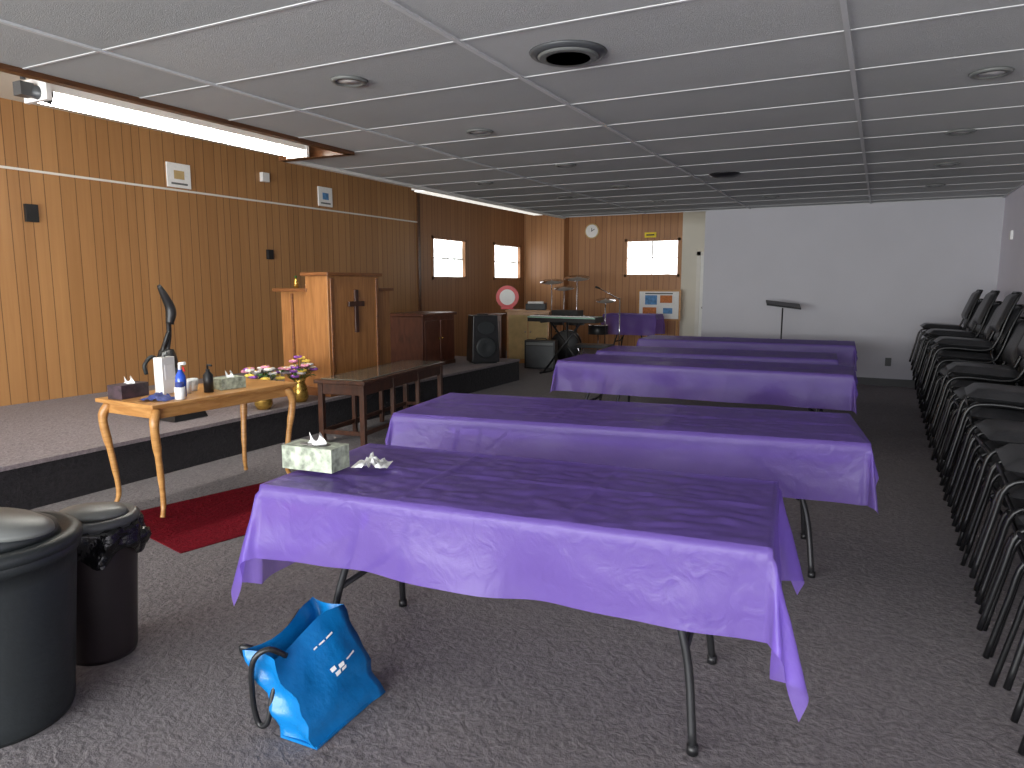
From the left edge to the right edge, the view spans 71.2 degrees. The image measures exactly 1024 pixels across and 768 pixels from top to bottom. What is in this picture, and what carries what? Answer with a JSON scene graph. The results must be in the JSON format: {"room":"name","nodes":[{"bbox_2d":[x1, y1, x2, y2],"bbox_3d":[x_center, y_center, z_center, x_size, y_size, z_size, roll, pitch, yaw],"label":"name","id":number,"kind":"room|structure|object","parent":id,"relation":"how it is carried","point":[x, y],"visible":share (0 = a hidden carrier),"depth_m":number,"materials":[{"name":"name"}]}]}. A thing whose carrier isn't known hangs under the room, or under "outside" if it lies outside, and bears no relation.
{"room":"event hall","nodes":[
{"label":"event hall","id":0,"kind":"room"},
{"bbox_2d":[0,98,524,405],"bbox_3d":[-4.202,-1.280,8.287,0.120,3.240,20.100,4,9,27],"label":"wall","id":1,"kind":"structure","parent":0,"point":[82,309],"depth_m":8.45,"materials":[{"name":"brown wood"}]},
{"bbox_2d":[23,204,39,221],"bbox_3d":[-4.722,-1.679,7.026,0.039,0.170,0.120,4,9,27],"label":"switch box","id":2,"kind":"object","parent":1,"relation":"attached to","point":[31,212],"visible":1,"depth_m":7.01,"materials":[{"name":"black plastic"}]},
{"bbox_2d":[165,161,190,188],"bbox_3d":[-3.947,-2.466,8.466,0.021,0.280,0.320,4,9,27],"label":"framed notice","id":3,"kind":"object","parent":1,"relation":"attached to","point":[178,175],"visible":1,"depth_m":8.45,"materials":[{"name":"white paper"}]},
{"bbox_2d":[0,165,416,222],"bbox_3d":[-5.204,-1.960,6.067,0.012,0.022,15.440,4,9,27],"label":"trim","id":4,"kind":"structure","parent":1,"relation":"attached to","point":[1,166],"depth_m":8.45,"materials":[{"name":"white metal"}]},
{"bbox_2d":[260,172,269,182],"bbox_3d":[-3.324,-2.777,9.609,0.059,0.120,0.120,4,9,27],"label":"sensor","id":5,"kind":"object","parent":1,"relation":"attached to","point":[264,177],"visible":1,"depth_m":9.58,"materials":[{"name":"white plastic"}]},
{"bbox_2d":[266,250,273,258],"bbox_3d":[-3.315,-1.773,9.790,0.039,0.130,0.100,4,9,27],"label":"switch box","id":6,"kind":"object","parent":1,"relation":"attached to","point":[269,253],"visible":1,"depth_m":9.76,"materials":[{"name":"black plastic"}]},
{"bbox_2d":[317,186,332,206],"bbox_3d":[-2.794,-2.798,10.694,0.021,0.280,0.300,4,9,27],"label":"framed notice","id":7,"kind":"object","parent":1,"relation":"attached to","point":[324,193],"visible":1,"depth_m":10.68,"materials":[{"name":"white paper"}]},
{"bbox_2d":[416,192,421,310],"bbox_3d":[-1.684,-1.940,13.008,0.020,3.240,0.080,4,9,27],"label":"trim","id":8,"kind":"structure","parent":1,"relation":"attached to","point":[417,193],"depth_m":12.93,"materials":[{"name":"brown wood"}]},
{"bbox_2d":[431,235,466,279],"bbox_3d":[-1.239,-2.438,13.899,0.085,0.810,1.250,4,9,27],"label":"window","id":9,"kind":"structure","parent":1,"relation":"in","point":[449,254],"depth_m":13.93,"materials":[{"name":"white glass"}]},
{"bbox_2d":[493,242,520,279],"bbox_3d":[-0.130,-2.738,16.046,0.085,0.810,1.340,4,9,27],"label":"window","id":10,"kind":"structure","parent":1,"relation":"in","point":[506,257],"depth_m":16.09,"materials":[{"name":"white glass"}]},
{"bbox_2d":[0,349,1023,767],"bbox_3d":[-0.178,0.659,6.479,9.160,0.100,20.340,4,9,27],"label":"floor","id":11,"kind":"structure","parent":0,"point":[890,647],"depth_m":2.85,"materials":[{"name":"carpet"}]},
{"bbox_2d":[0,507,82,748],"bbox_3d":[-1.790,0.796,2.454,0.584,0.743,0.584,7,11,43],"label":"trash can","id":12,"kind":"object","parent":11,"relation":"on","point":[38,549],"visible":1,"depth_m":2.36,"materials":[{"name":"grey plastic"}]},
{"bbox_2d":[59,502,151,665],"bbox_3d":[-1.678,0.795,2.903,0.376,0.622,0.374,1,8,4],"label":"trash can","id":13,"kind":"object","parent":11,"relation":"on","point":[114,534],"visible":0.67,"depth_m":2.82,"materials":[{"name":"brown plastic"}]},
{"bbox_2d":[140,481,267,553],"bbox_3d":[-1.677,0.817,4.962,0.950,0.007,1.700,7,10,40],"label":"rug","id":14,"kind":"object","parent":11,"relation":"on","point":[199,522],"visible":0.39,"depth_m":4.58,"materials":[{"name":"red carpet"}]},
{"bbox_2d":[95,378,296,517],"bbox_3d":[-2.198,0.410,5.140,0.600,0.746,1.204,4,9,29],"label":"side table","id":15,"kind":"object","parent":14,"relation":"on","point":[255,390],"visible":0.84,"depth_m":4.78,"materials":[{"name":"brown wood"}]},
{"bbox_2d":[107,376,148,399],"bbox_3d":[-2.554,0.014,4.759,0.120,0.143,0.220,3,8,19],"label":"tissue box","id":16,"kind":"object","parent":15,"relation":"on","point":[128,389],"visible":1,"depth_m":4.70,"materials":[{"name":"brown cardboard"}]},
{"bbox_2d":[140,392,174,400],"bbox_3d":[-2.296,0.078,4.634,0.200,0.043,0.140,1,8,10],"label":"cloth","id":17,"kind":"object","parent":15,"relation":"on","point":[160,396],"visible":0.99,"depth_m":4.61,"materials":[{"name":"blue fabric"}]},
{"bbox_2d":[153,352,174,393],"bbox_3d":[-2.382,-0.079,4.906,0.073,0.287,0.120,2,8,16],"label":"carton","id":18,"kind":"object","parent":15,"relation":"on","point":[164,366],"visible":0.88,"depth_m":4.87,"materials":[{"name":"cardboard"}]},
{"bbox_2d":[174,382,185,399],"bbox_3d":[-2.166,0.044,4.664,0.066,0.110,0.066,4,9,27],"label":"jar","id":19,"kind":"object","parent":15,"relation":"on","point":[179,389],"visible":1,"depth_m":4.64,"materials":[{"name":"white plastic"}]},
{"bbox_2d":[175,362,186,395],"bbox_3d":[-2.203,-0.034,4.763,0.086,0.237,0.070,4,9,27],"label":"spray bottle","id":20,"kind":"object","parent":15,"relation":"on","point":[180,376],"visible":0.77,"depth_m":4.74,"materials":[{"name":"plastic"}]},
{"bbox_2d":[186,380,191,393],"bbox_3d":[-2.244,0.020,4.928,0.076,0.085,0.075,4,9,27],"label":"paper cup","id":21,"kind":"object","parent":15,"relation":"on","point":[189,382],"visible":0.47,"depth_m":4.91,"materials":[{"name":"white paper"}]},
{"bbox_2d":[187,378,197,390],"bbox_3d":[-2.252,0.004,5.043,0.076,0.085,0.075,4,9,27],"label":"paper cup","id":22,"kind":"object","parent":15,"relation":"on","point":[194,380],"visible":0.76,"depth_m":5.02,"materials":[{"name":"white paper"}]},
{"bbox_2d":[203,364,213,392],"bbox_3d":[-2.110,-0.041,4.963,0.067,0.196,0.067,-3,8,-18],"label":"soap pump bottle","id":23,"kind":"object","parent":15,"relation":"on","point":[208,384],"visible":1,"depth_m":4.94,"materials":[{"name":"black plastic"}]},
{"bbox_2d":[213,370,245,389],"bbox_3d":[-2.045,-0.036,5.158,0.120,0.133,0.200,5,9,33],"label":"tissue box","id":24,"kind":"object","parent":15,"relation":"on","point":[231,381],"visible":0.98,"depth_m":5.12,"materials":[{"name":"green cardboard"}]},
{"bbox_2d":[0,356,519,509],"bbox_3d":[-4.295,0.588,5.432,2.515,0.330,14.500,4,9,27],"label":"stage platform","id":25,"kind":"object","parent":11,"relation":"on","point":[52,451],"visible":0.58,"depth_m":5.97,"materials":[{"name":"carpet"}]},
{"bbox_2d":[142,284,207,421],"bbox_3d":[-2.979,-0.270,6.164,0.360,1.166,0.479,4,9,27],"label":"vacuum cleaner","id":26,"kind":"object","parent":25,"relation":"on","point":[170,309],"visible":0.51,"depth_m":6.23,"materials":[{"name":"black plastic"}]},
{"bbox_2d":[241,365,284,409],"bbox_3d":[-2.340,0.031,6.729,0.417,0.414,0.402,-7,10,-39],"label":"flower arrangement","id":27,"kind":"object","parent":25,"relation":"on","point":[264,370],"visible":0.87,"depth_m":6.69,"materials":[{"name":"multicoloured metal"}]},
{"bbox_2d":[278,355,318,402],"bbox_3d":[-2.141,-0.053,7.151,0.380,0.463,0.512,4,9,27],"label":"flower arrangement","id":28,"kind":"object","parent":25,"relation":"on","point":[301,390],"visible":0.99,"depth_m":7.09,"materials":[{"name":"multicoloured plant"}]},
{"bbox_2d":[272,272,393,396],"bbox_3d":[-1.960,-0.599,8.075,0.790,1.289,1.200,4,9,27],"label":"pulpit","id":29,"kind":"object","parent":25,"relation":"on","point":[340,321],"visible":0.79,"depth_m":7.66,"materials":[{"name":"brown wood"}]},
{"bbox_2d":[293,276,298,287],"bbox_3d":[-2.320,-1.096,7.681,0.054,0.130,0.053,4,9,27],"label":"oil bottle","id":30,"kind":"object","parent":29,"relation":"on","point":[296,282],"visible":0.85,"depth_m":7.66,"materials":[{"name":"gold metal"}]},
{"bbox_2d":[390,311,456,364],"bbox_3d":[-1.310,-0.662,10.430,0.674,0.760,0.900,4,9,27],"label":"base cabinet","id":31,"kind":"object","parent":25,"relation":"on","point":[415,335],"visible":0.72,"depth_m":10.10,"materials":[{"name":"brown wood"}]},
{"bbox_2d":[467,314,498,363],"bbox_3d":[-0.432,-0.681,10.662,0.419,0.723,0.395,-3,8,-18],"label":"speaker","id":32,"kind":"object","parent":25,"relation":"on","point":[482,333],"visible":1,"depth_m":10.51},
{"bbox_2d":[238,597,384,749],"bbox_3d":[-0.720,0.999,2.524,0.372,0.317,0.402,4,9,25],"label":"tote bag","id":33,"kind":"object","parent":11,"relation":"on","point":[316,675],"visible":1,"depth_m":2.45,"materials":[{"name":"plastic"}]},
{"bbox_2d":[313,360,444,445],"bbox_3d":[-1.308,0.152,7.480,0.540,0.627,1.820,3,8,18],"label":"console table","id":34,"kind":"object","parent":11,"relation":"on","point":[361,383],"visible":0.77,"depth_m":7.03,"materials":[{"name":"brown wood"}]},
{"bbox_2d":[475,313,506,357],"bbox_3d":[-0.406,-0.917,14.033,0.540,0.930,0.440,2,8,12],"label":"base cabinet","id":35,"kind":"object","parent":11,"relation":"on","point":[501,317],"visible":0.37,"depth_m":13.86,"materials":[{"name":"brown wood"}]},
{"bbox_2d":[231,443,808,756],"bbox_3d":[0.034,0.741,2.786,2.066,0.762,0.928,3,9,21],"label":"folding table","id":36,"kind":"object","parent":11,"relation":"on","point":[710,555],"visible":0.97,"depth_m":2.42,"materials":[{"name":"fabric"}]},
{"bbox_2d":[282,432,349,473],"bbox_3d":[-0.796,0.265,2.899,0.240,0.148,0.120,3,9,22],"label":"tissue box","id":37,"kind":"object","parent":36,"relation":"on","point":[320,455],"visible":1,"depth_m":2.86,"materials":[{"name":"green cardboard"}]},
{"bbox_2d":[351,452,392,467],"bbox_3d":[-0.573,0.311,2.925,0.150,0.045,0.110,1,8,4],"label":"crumpled tissue","id":38,"kind":"object","parent":36,"relation":"on","point":[373,460],"visible":1,"depth_m":2.92,"materials":[{"name":"white paper"}]},
{"bbox_2d":[505,309,551,362],"bbox_3d":[0.330,-0.927,13.816,0.860,1.010,0.510,1,8,7],"label":"storage cabinet","id":39,"kind":"object","parent":11,"relation":"on","point":[519,329],"visible":0.77,"depth_m":13.58,"materials":[{"name":"brown wood"}]},
{"bbox_2d":[496,286,518,308],"bbox_3d":[-0.089,-1.671,13.794,0.440,0.450,0.110,1,8,7],"label":"round fan","id":40,"kind":"object","parent":39,"relation":"on","point":[507,297],"visible":1,"depth_m":13.77,"materials":[{"name":"plastic"}]},
{"bbox_2d":[526,301,546,309],"bbox_3d":[0.468,-1.499,13.667,0.390,0.160,0.310,1,8,7],"label":"printer","id":41,"kind":"object","parent":39,"relation":"on","point":[531,305],"visible":1,"depth_m":13.53,"materials":[{"name":"grey plastic"}]},
{"bbox_2d":[524,338,557,368],"bbox_3d":[0.521,-0.558,12.807,0.550,0.539,0.266,2,8,15],"label":"amplifier","id":42,"kind":"object","parent":11,"relation":"on","point":[538,352],"visible":0.96,"depth_m":12.69,"materials":[{"name":"black plastic"}]},
{"bbox_2d":[527,310,603,373],"bbox_3d":[0.940,-0.707,12.068,1.250,1.061,0.650,5,9,31],"label":"keyboard","id":43,"kind":"object","parent":11,"relation":"on","point":[568,316],"visible":0.91,"depth_m":11.94,"materials":[{"name":"black plastic"}]},
{"bbox_2d":[540,275,615,359],"bbox_3d":[1.256,-1.338,14.325,1.739,1.683,0.927,2,8,12],"label":"drum kit","id":44,"kind":"object","parent":11,"relation":"on","point":[593,329],"visible":0.59,"depth_m":14.15,"materials":[{"name":"black plastic"}]},
{"bbox_2d":[575,343,613,354],"bbox_3d":[1.436,-0.465,12.521,0.600,0.466,0.320,4,9,27],"label":"bench","id":45,"kind":"object","parent":11,"relation":"on","point":[579,345],"visible":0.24,"depth_m":12.42,"materials":[{"name":"black plastic"}]},
{"bbox_2d":[595,286,620,345],"bbox_3d":[1.815,-1.058,13.086,0.569,1.471,0.271,4,9,27],"label":"microphone stand","id":46,"kind":"object","parent":11,"relation":"on","point":[597,287],"visible":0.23,"depth_m":12.99,"materials":[{"name":"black metal"}]},
{"bbox_2d":[385,393,878,578],"bbox_3d":[0.638,0.535,4.260,2.632,0.761,1.020,3,8,18],"label":"folding table","id":47,"kind":"object","parent":11,"relation":"on","point":[819,456],"visible":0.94,"depth_m":3.84,"materials":[{"name":"fabric"}]},
{"bbox_2d":[601,313,664,345],"bbox_3d":[2.509,-1.025,14.893,1.168,0.906,0.770,4,9,27],"label":"table","id":48,"kind":"object","parent":11,"relation":"on","point":[648,324],"visible":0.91,"depth_m":14.62,"materials":[{"name":"fabric"}]},
{"bbox_2d":[638,290,680,337],"bbox_3d":[3.173,-1.345,15.470,0.940,1.380,0.400,4,9,27],"label":"display board","id":49,"kind":"object","parent":11,"relation":"on","point":[667,303],"visible":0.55,"depth_m":15.35,"materials":[{"name":"white wood"}]},
{"bbox_2d":[550,354,857,413],"bbox_3d":[1.817,0.161,6.933,2.752,0.762,0.940,4,9,25],"label":"folding table","id":50,"kind":"object","parent":11,"relation":"on","point":[816,386],"visible":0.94,"depth_m":6.55,"materials":[{"name":"fabric"}]},
{"bbox_2d":[596,345,838,410],"bbox_3d":[2.271,0.002,8.071,2.592,0.761,0.940,3,9,23],"label":"folding table","id":51,"kind":"object","parent":11,"relation":"on","point":[671,352],"visible":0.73,"depth_m":7.81,"materials":[{"name":"fabric"}]},
{"bbox_2d":[636,335,857,371],"bbox_3d":[3.159,-0.239,9.790,2.812,0.761,0.940,4,9,25],"label":"folding table","id":52,"kind":"object","parent":11,"relation":"on","point":[846,351],"visible":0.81,"depth_m":9.41,"materials":[{"name":"fabric"}]},
{"bbox_2d":[766,300,800,338],"bbox_3d":[4.008,-0.610,10.606,0.505,1.260,0.460,2,8,13],"label":"music stand","id":53,"kind":"object","parent":11,"relation":"on","point":[768,302],"visible":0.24,"depth_m":10.55,"materials":[{"name":"black metal"}]},
{"bbox_2d":[909,289,982,407],"bbox_3d":[5.246,-0.413,8.575,0.813,1.429,0.454,4,9,26],"label":"chairs","id":54,"kind":"object","parent":11,"relation":"on","point":[970,308],"visible":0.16,"depth_m":8.44,"materials":[{"name":"black plastic"}]},
{"bbox_2d":[912,303,980,417],"bbox_3d":[4.949,-0.281,8.008,0.785,1.324,0.454,4,9,29],"label":"chairs","id":55,"kind":"object","parent":11,"relation":"on","point":[971,324],"visible":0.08,"depth_m":7.99,"materials":[{"name":"black plastic"}]},
{"bbox_2d":[912,290,1001,427],"bbox_3d":[4.654,-0.253,7.429,0.813,1.429,0.454,4,9,25],"label":"chairs","id":56,"kind":"object","parent":11,"relation":"on","point":[988,305],"visible":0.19,"depth_m":7.28,"materials":[{"name":"black plastic"}]},
{"bbox_2d":[933,387,980,518],"bbox_3d":[3.173,0.251,4.578,0.757,1.219,0.454,4,9,25],"label":"chairs","id":57,"kind":"object","parent":11,"relation":"on","point":[960,392],"visible":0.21,"depth_m":4.85,"materials":[{"name":"black metal"}]},
{"bbox_2d":[917,305,1000,439],"bbox_3d":[4.356,-0.121,6.861,0.785,1.324,0.454,5,9,30],"label":"chairs","id":58,"kind":"object","parent":11,"relation":"on","point":[987,332],"visible":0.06,"depth_m":6.80,"materials":[{"name":"black metal"}]},
{"bbox_2d":[919,291,1023,433],"bbox_3d":[4.061,-0.093,6.282,0.813,1.429,0.454,4,9,27],"label":"chairs","id":59,"kind":"object","parent":11,"relation":"on","point":[1007,318],"visible":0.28,"depth_m":6.13,"materials":[{"name":"black plastic"}]},
{"bbox_2d":[922,321,1023,471],"bbox_3d":[3.765,0.091,5.725,0.757,1.219,0.454,4,9,24],"label":"chairs","id":60,"kind":"object","parent":11,"relation":"on","point":[1009,355],"visible":0.16,"depth_m":5.67,"materials":[{"name":"black plastic"}]},
{"bbox_2d":[928,336,1023,491],"bbox_3d":[3.468,0.119,5.143,0.785,1.324,0.454,4,9,29],"label":"chairs","id":61,"kind":"object","parent":11,"relation":"on","point":[968,373],"visible":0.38,"depth_m":5.08,"materials":[{"name":"black plastic"}]},
{"bbox_2d":[941,383,1023,550],"bbox_3d":[2.876,0.280,3.996,0.785,1.324,0.454,5,9,30],"label":"chairs","id":62,"kind":"object","parent":11,"relation":"on","point":[993,401],"visible":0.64,"depth_m":3.97,"materials":[{"name":"black plastic"}]},
{"bbox_2d":[947,419,1023,597],"bbox_3d":[2.581,0.411,3.433,0.757,1.219,0.454,4,9,24],"label":"chairs","id":63,"kind":"object","parent":11,"relation":"on","point":[1000,433],"visible":0.54,"depth_m":3.46,"materials":[{"name":"black plastic"}]},
{"bbox_2d":[963,443,1023,657],"bbox_3d":[2.284,0.492,2.857,0.757,1.219,0.454,4,9,29],"label":"chairs","id":64,"kind":"object","parent":11,"relation":"on","point":[1011,455],"visible":0.81,"depth_m":2.88,"materials":[{"name":"black plastic"}]},
{"bbox_2d":[976,514,1023,755],"bbox_3d":[1.989,0.624,2.294,0.729,1.114,0.454,3,9,23],"label":"chairs","id":65,"kind":"object","parent":11,"relation":"on","point":[1018,655],"visible":1,"depth_m":2.60,"materials":[{"name":"black plastic"}]},
{"bbox_2d":[0,0,1023,216],"bbox_3d":[-0.178,-2.357,6.058,8.920,0.650,20.100,4,9,27],"label":"ceiling","id":66,"kind":"structure","parent":0,"point":[326,31],"depth_m":4.23,"materials":[{"name":"white tile"}]},
{"bbox_2d":[12,76,53,104],"bbox_3d":[-2.951,-2.052,4.380,0.209,0.629,0.102,-8,11,-43],"label":"spotlight","id":67,"kind":"object","parent":66,"relation":"hanging from","point":[24,89],"visible":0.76,"depth_m":4.37,"materials":[{"name":"grey metal"}]},
{"bbox_2d":[24,79,308,158],"bbox_3d":[-2.441,-2.202,5.405,0.240,0.615,2.280,4,9,27],"label":"strip light","id":68,"kind":"object","parent":66,"relation":"hanging from","point":[64,97],"visible":0.64,"depth_m":5.13,"materials":[{"name":"white plastic"}]},
{"bbox_2d":[0,63,565,218],"bbox_3d":[-2.476,-1.944,5.204,0.830,0.130,16.400,4,9,27],"label":"trim","id":69,"kind":"structure","parent":66,"relation":"attached to","point":[317,150],"depth_m":5.40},
{"bbox_2d":[330,75,367,87],"bbox_3d":[-0.943,-1.751,4.144,0.216,0.014,0.216,4,9,27],"label":"recessed light","id":70,"kind":"object","parent":66,"relation":"in","point":[342,80],"visible":1,"depth_m":4.12,"materials":[{"name":"white plastic"}]},
{"bbox_2d":[411,188,540,214],"bbox_3d":[-0.356,-2.916,10.438,0.180,0.595,3.600,4,9,27],"label":"strip light","id":71,"kind":"object","parent":66,"relation":"hanging from","point":[413,189],"visible":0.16,"depth_m":10.02,"materials":[{"name":"white plastic"}]},
{"bbox_2d":[466,129,493,135],"bbox_3d":[-0.251,-1.944,5.529,0.216,0.014,0.216,4,9,27],"label":"recessed light","id":72,"kind":"object","parent":66,"relation":"in","point":[476,132],"visible":1,"depth_m":5.51,"materials":[{"name":"white plastic"}]},
{"bbox_2d":[475,182,492,184],"bbox_3d":[-0.322,-2.338,8.347,0.216,0.014,0.216,4,9,27],"label":"recessed light","id":73,"kind":"object","parent":66,"relation":"in","point":[476,183],"visible":1,"depth_m":8.30,"materials":[{"name":"white plastic"}]},
{"bbox_2d":[0,0,1023,217],"bbox_3d":[0.070,-1.723,3.920,6.470,0.012,16.400,4,9,27],"label":"ceiling grid","id":74,"kind":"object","parent":66,"relation":"attached to","point":[843,3],"depth_m":4.49,"materials":[{"name":"white metal"}]},
{"bbox_2d":[557,196,572,198],"bbox_3d":[0.719,-2.529,9.710,0.216,0.014,0.216,4,9,27],"label":"recessed light","id":75,"kind":"object","parent":66,"relation":"in","point":[560,197],"visible":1,"depth_m":9.64,"materials":[{"name":"white plastic"}]},
{"bbox_2d":[555,163,575,167],"bbox_3d":[0.529,-2.161,7.081,0.216,0.014,0.216,4,9,27],"label":"recessed light","id":76,"kind":"object","parent":66,"relation":"in","point":[562,165],"visible":1,"depth_m":7.07,"materials":[{"name":"white plastic"}]},
{"bbox_2d":[529,40,606,66],"bbox_3d":[0.286,-1.677,3.655,0.400,0.030,0.400,4,9,27],"label":"ceiling air vent","id":77,"kind":"object","parent":66,"relation":"attached to","point":[559,53],"depth_m":3.59,"materials":[{"name":"grey metal"}]},
{"bbox_2d":[763,196,778,197],"bbox_3d":[3.491,-2.519,9.640,0.216,0.014,0.216,4,9,27],"label":"recessed light","id":78,"kind":"object","parent":66,"relation":"in","point":[763,196],"visible":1,"depth_m":9.62,"materials":[{"name":"white plastic"}]},
{"bbox_2d":[935,162,959,166],"bbox_3d":[4.272,-2.153,7.019,0.216,0.014,0.216,4,9,27],"label":"recessed light","id":79,"kind":"object","parent":66,"relation":"in","point":[947,164],"visible":1,"depth_m":7.00,"materials":[{"name":"white plastic"}]},
{"bbox_2d":[944,129,976,135],"bbox_3d":[3.471,-1.945,5.534,0.216,0.014,0.216,4,9,27],"label":"recessed light","id":80,"kind":"object","parent":66,"relation":"in","point":[959,132],"visible":1,"depth_m":5.52,"materials":[{"name":"white plastic"}]},
{"bbox_2d":[968,67,1014,79],"bbox_3d":[2.669,-1.728,3.983,0.216,0.014,0.216,4,9,27],"label":"recessed light","id":81,"kind":"object","parent":66,"relation":"in","point":[994,72],"visible":1,"depth_m":3.96,"materials":[{"name":"white plastic"}]},
{"bbox_2d":[524,214,568,337],"bbox_3d":[0.807,-2.465,16.763,1.000,3.240,0.300,4,9,27],"label":"wall column","id":82,"kind":"structure","parent":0,"point":[546,255],"depth_m":16.56,"materials":[{"name":"brown wood"}]},
{"bbox_2d":[568,211,705,349],"bbox_3d":[2.705,-2.363,16.034,5.050,3.240,0.120,4,9,27],"label":"wall","id":83,"kind":"structure","parent":0,"point":[600,258],"depth_m":16.06,"materials":[{"name":"brown wood"}]},
{"bbox_2d":[585,223,598,238],"bbox_3d":[1.817,-3.473,16.243,0.340,0.340,0.038,4,9,27],"label":"wall clock","id":84,"kind":"object","parent":83,"relation":"attached to","point":[591,230],"visible":1,"depth_m":16.23,"materials":[{"name":"white plastic"}]},
{"bbox_2d":[645,232,655,237],"bbox_3d":[3.032,-3.264,15.655,0.260,0.110,0.018,4,9,27],"label":"sign","id":85,"kind":"object","parent":83,"relation":"attached to","point":[647,234],"visible":1,"depth_m":15.65,"materials":[{"name":"yellow plastic"}]},
{"bbox_2d":[624,238,680,276],"bbox_3d":[3.086,-2.779,15.742,1.250,0.835,0.085,4,9,27],"label":"window","id":86,"kind":"structure","parent":83,"relation":"in","point":[649,257],"depth_m":15.75,"materials":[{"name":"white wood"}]},
{"bbox_2d":[694,252,703,335],"bbox_3d":[4.345,-1.703,15.139,0.920,2.180,0.123,4,9,27],"label":"door","id":87,"kind":"structure","parent":83,"relation":"in","point":[700,255],"depth_m":15.29,"materials":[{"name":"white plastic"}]},
{"bbox_2d":[709,172,740,178],"bbox_3d":[2.288,-2.235,7.681,0.340,0.040,0.340,4,9,27],"label":"ceiling speaker","id":88,"kind":"object","parent":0,"point":[720,175],"depth_m":7.59},
{"bbox_2d":[701,198,1004,379],"bbox_3d":[4.928,-1.630,10.792,4.010,3.240,0.120,4,9,27],"label":"wall","id":89,"kind":"structure","parent":0,"point":[868,275],"depth_m":10.65,"materials":[{"name":"white paint"}]},
{"bbox_2d":[885,358,890,365],"bbox_3d":[5.559,-0.327,10.568,0.080,0.120,0.019,4,9,27],"label":"wall outlet","id":90,"kind":"object","parent":89,"relation":"attached to","point":[887,360],"visible":1,"depth_m":10.56,"materials":[{"name":"black plastic"}]},
{"bbox_2d":[857,377,919,387],"bbox_3d":[4.897,-0.072,10.949,4.010,0.110,0.015,4,9,27],"label":"baseboard","id":91,"kind":"structure","parent":89,"relation":"attached to","point":[861,380],"depth_m":10.61,"materials":[{"name":"black plastic"}]},
{"bbox_2d":[996,185,1023,319],"bbox_3d":[3.003,-0.482,2.578,0.120,3.240,16.400,4,9,27],"label":"wall","id":92,"kind":"structure","parent":0,"point":[1011,262],"depth_m":8.87,"materials":[{"name":"white paint"}]},
{"bbox_2d":[1009,230,1013,239],"bbox_3d":[6.239,-1.861,8.937,0.029,0.110,0.100,4,9,27],"label":"thermostat","id":93,"kind":"object","parent":92,"relation":"attached to","point":[1011,231],"visible":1,"depth_m":8.90,"materials":[{"name":"white plastic"}]}
]}

